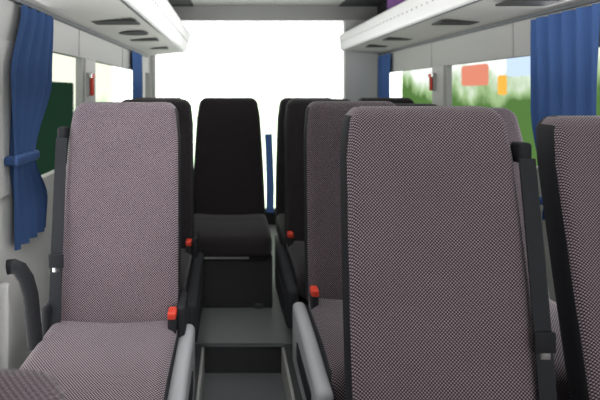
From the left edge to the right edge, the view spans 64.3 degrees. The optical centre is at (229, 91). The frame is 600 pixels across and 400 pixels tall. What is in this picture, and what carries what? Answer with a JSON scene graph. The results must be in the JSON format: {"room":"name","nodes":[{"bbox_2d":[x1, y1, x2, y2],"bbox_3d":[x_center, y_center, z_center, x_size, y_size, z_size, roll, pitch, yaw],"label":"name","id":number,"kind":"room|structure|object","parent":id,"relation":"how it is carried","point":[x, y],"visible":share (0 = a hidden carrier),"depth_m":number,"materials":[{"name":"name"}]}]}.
{"room":"bus interior","nodes":[
{"label":"bus interior","id":0,"kind":"room"},
{"bbox_2d":[0,39,14,198],"bbox_3d":[-0.771,0.087,1.320,0.047,0.525,0.840,0,0,0],"label":"pillar","id":1,"kind":"structure","parent":0,"point":[6,46],"depth_m":1.57,"materials":[{"name":"grey plastic"}]},
{"bbox_2d":[0,51,150,369],"bbox_3d":[-0.777,0.345,1.500,0.035,2.450,6.200,0,0,0],"label":"wall","id":2,"kind":"structure","parent":0,"point":[35,254],"depth_m":1.71,"materials":[{"name":"white plastic"}]},
{"bbox_2d":[0,0,192,72],"bbox_3d":[-0.555,-0.501,1.453,0.410,0.653,6.086,0,0,0],"label":"shelf","id":3,"kind":"object","parent":2,"relation":"attached to","point":[104,31],"visible":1,"depth_m":2.35,"materials":[{"name":"grey plastic"}]},
{"bbox_2d":[4,5,53,250],"bbox_3d":[-0.725,0.115,1.745,0.050,0.840,0.390,0,0,0],"label":"curtain","id":4,"kind":"object","parent":3,"relation":"hanging from","point":[31,65],"visible":1,"depth_m":1.69,"materials":[{"name":"blue fabric"}]},
{"bbox_2d":[132,51,142,98],"bbox_3d":[-0.725,0.058,3.720,0.050,0.725,0.400,0,0,0],"label":"curtain","id":5,"kind":"object","parent":3,"relation":"hanging from","point":[137,92],"visible":0.41,"depth_m":3.68,"materials":[{"name":"blue fabric"}]},
{"bbox_2d":[76,58,95,107],"bbox_3d":[-0.771,0.087,2.530,0.047,0.525,0.220,0,0,0],"label":"pillar","id":6,"kind":"structure","parent":0,"point":[83,65],"depth_m":2.44,"materials":[{"name":"grey plastic"}]},
{"bbox_2d":[86,73,94,95],"bbox_3d":[-0.733,-0.040,2.463,0.040,0.120,0.063,0,0,0],"label":"hammer","id":7,"kind":"object","parent":6,"relation":"attached to","point":[90,77],"visible":1,"depth_m":2.46,"materials":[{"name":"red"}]},
{"bbox_2d":[142,72,144,97],"bbox_3d":[-0.771,0.087,4.090,0.047,0.525,0.140,0,0,0],"label":"pillar","id":8,"kind":"structure","parent":0,"point":[143,73],"depth_m":4.07,"materials":[{"name":"grey plastic"}]},
{"bbox_2d":[145,73,151,97],"bbox_3d":[-0.771,0.087,4.500,0.047,0.525,0.200,0,0,0],"label":"pillar","id":9,"kind":"structure","parent":0,"point":[148,76],"depth_m":4.40,"materials":[{"name":"grey plastic"}]},
{"bbox_2d":[194,225,302,399],"bbox_3d":[0.330,1.418,1.500,2.380,0.304,6.200,0,0,0],"label":"floor","id":10,"kind":"structure","parent":0,"point":[233,340],"depth_m":2.36,"materials":[{"name":"grey plastic"}]},
{"bbox_2d":[0,283,8,369],"bbox_3d":[-0.722,0.943,1.500,0.050,0.655,0.060,0,0,0],"label":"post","id":11,"kind":"object","parent":10,"relation":"on","point":[4,287],"visible":0.8,"depth_m":1.49,"materials":[{"name":"white plastic"}]},
{"bbox_2d":[0,370,64,399],"bbox_3d":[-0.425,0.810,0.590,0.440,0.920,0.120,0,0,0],"label":"seat","id":12,"kind":"object","parent":10,"relation":"on","point":[14,384],"visible":1,"depth_m":0.57,"materials":[{"name":"fabric"}]},
{"bbox_2d":[6,102,194,399],"bbox_3d":[-0.428,0.655,1.560,0.609,1.230,0.739,0,0,0],"label":"seat","id":13,"kind":"object","parent":10,"relation":"on","point":[114,325],"visible":0.99,"depth_m":1.71,"materials":[{"name":"fabric"}]},
{"bbox_2d":[135,98,181,98],"bbox_3d":[-0.510,0.655,3.047,0.480,1.230,0.704,0,0,0],"label":"seat","id":14,"kind":"object","parent":10,"relation":"on","point":[135,98],"visible":0.02,"depth_m":3.31,"materials":[{"name":"fabric"}]},
{"bbox_2d":[122,99,203,342],"bbox_3d":[-0.403,0.655,2.330,0.539,1.230,0.739,0,0,0],"label":"seat","id":15,"kind":"object","parent":10,"relation":"on","point":[192,260],"visible":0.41,"depth_m":2.47,"materials":[{"name":"fabric"}]},
{"bbox_2d":[194,98,273,308],"bbox_3d":[0.013,0.655,3.047,0.565,1.230,0.704,0,0,0],"label":"seat","id":16,"kind":"object","parent":10,"relation":"on","point":[230,220],"visible":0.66,"depth_m":3.17,"materials":[{"name":"fabric"}]},
{"bbox_2d":[275,98,331,301],"bbox_3d":[0.550,0.655,3.047,0.500,1.230,0.704,0,0,0],"label":"seat","id":17,"kind":"object","parent":10,"relation":"on","point":[279,183],"visible":0.13,"depth_m":3.20,"materials":[{"name":"fabric"}]},
{"bbox_2d":[275,99,437,328],"bbox_3d":[0.766,0.655,2.485,1.037,1.230,0.790,0,0,0],"label":"seat","id":18,"kind":"object","parent":10,"relation":"on","point":[290,261],"visible":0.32,"depth_m":2.61,"materials":[{"name":"fabric"}]},
{"bbox_2d":[357,98,414,103],"bbox_3d":[1.100,0.655,3.047,0.500,1.230,0.704,0,0,0],"label":"seat","id":19,"kind":"object","parent":10,"relation":"on","point":[393,100],"visible":0.04,"depth_m":3.30,"materials":[{"name":"fabric"}]},
{"bbox_2d":[293,101,569,399],"bbox_3d":[0.766,0.655,1.765,1.037,1.230,0.790,0,0,0],"label":"seat","id":20,"kind":"object","parent":10,"relation":"on","point":[318,338],"visible":0.34,"depth_m":1.89,"materials":[{"name":"fabric"}]},
{"bbox_2d":[340,106,599,399],"bbox_3d":[0.801,0.655,1.035,1.132,1.230,0.790,0,0,0],"label":"seat","id":21,"kind":"object","parent":10,"relation":"on","point":[437,305],"visible":1,"depth_m":1.21,"materials":[{"name":"fabric"}]},
{"bbox_2d":[151,5,377,224],"bbox_3d":[0.330,0.345,4.540,2.380,2.450,0.080,0,0,0],"label":"wall","id":22,"kind":"structure","parent":0,"point":[360,69],"depth_m":4.50,"materials":[{"name":"grey plastic"}]},
{"bbox_2d":[191,0,344,4],"bbox_3d":[0.330,-0.860,1.460,2.380,0.060,6.280,0,0,0],"label":"ceiling","id":23,"kind":"structure","parent":0,"point":[195,2],"depth_m":4.36,"materials":[{"name":"grey plastic"}]},
{"bbox_2d":[432,65,451,105],"bbox_3d":[1.431,0.087,3.190,0.047,0.525,0.220,0,0,0],"label":"pillar","id":24,"kind":"structure","parent":0,"point":[442,96],"depth_m":3.10,"materials":[{"name":"grey plastic"}]},
{"bbox_2d":[428,73,435,90],"bbox_3d":[1.393,-0.070,3.233,0.040,0.120,0.063,0,0,0],"label":"hammer","id":25,"kind":"object","parent":24,"relation":"attached to","point":[432,77],"visible":1,"depth_m":3.22,"materials":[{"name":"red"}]},
{"bbox_2d":[390,46,599,301],"bbox_3d":[1.438,0.345,1.500,0.035,2.450,6.200,0,0,0],"label":"wall","id":26,"kind":"structure","parent":0,"point":[550,283],"depth_m":2.11,"materials":[{"name":"white plastic"}]},
{"bbox_2d":[339,0,599,71],"bbox_3d":[1.230,-0.501,1.453,0.380,0.653,6.086,0,0,0],"label":"shelf","id":27,"kind":"object","parent":26,"relation":"attached to","point":[416,34],"visible":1,"depth_m":2.73,"materials":[{"name":"grey plastic"}]},
{"bbox_2d":[378,53,389,97],"bbox_3d":[1.385,0.043,4.250,0.050,0.755,0.340,0,0,0],"label":"curtain","id":28,"kind":"object","parent":27,"relation":"hanging from","point":[383,60],"visible":0.44,"depth_m":4.22,"materials":[{"name":"blue fabric"}]},
{"bbox_2d":[530,3,599,219],"bbox_3d":[1.388,0.117,1.975,0.050,0.905,0.410,0,0,0],"label":"curtain","id":29,"kind":"object","parent":27,"relation":"hanging from","point":[564,45],"visible":0.47,"depth_m":1.94,"materials":[{"name":"blue fabric"}]},
{"label":"outside","id":30,"kind":"structure","parent":0,"visible":0},
{"bbox_2d":[36,53,111,174],"bbox_3d":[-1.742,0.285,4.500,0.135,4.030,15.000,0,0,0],"label":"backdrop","id":31,"kind":"structure","parent":30,"point":[61,105],"depth_m":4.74,"materials":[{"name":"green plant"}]},
{"bbox_2d":[112,21,401,207],"bbox_3d":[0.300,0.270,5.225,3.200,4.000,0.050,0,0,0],"label":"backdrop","id":32,"kind":"structure","parent":30,"point":[267,62],"depth_m":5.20,"materials":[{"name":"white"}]},
{"bbox_2d":[402,48,599,165],"bbox_3d":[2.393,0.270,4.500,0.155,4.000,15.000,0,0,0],"label":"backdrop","id":33,"kind":"structure","parent":30,"point":[502,83],"depth_m":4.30,"materials":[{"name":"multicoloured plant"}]}
]}

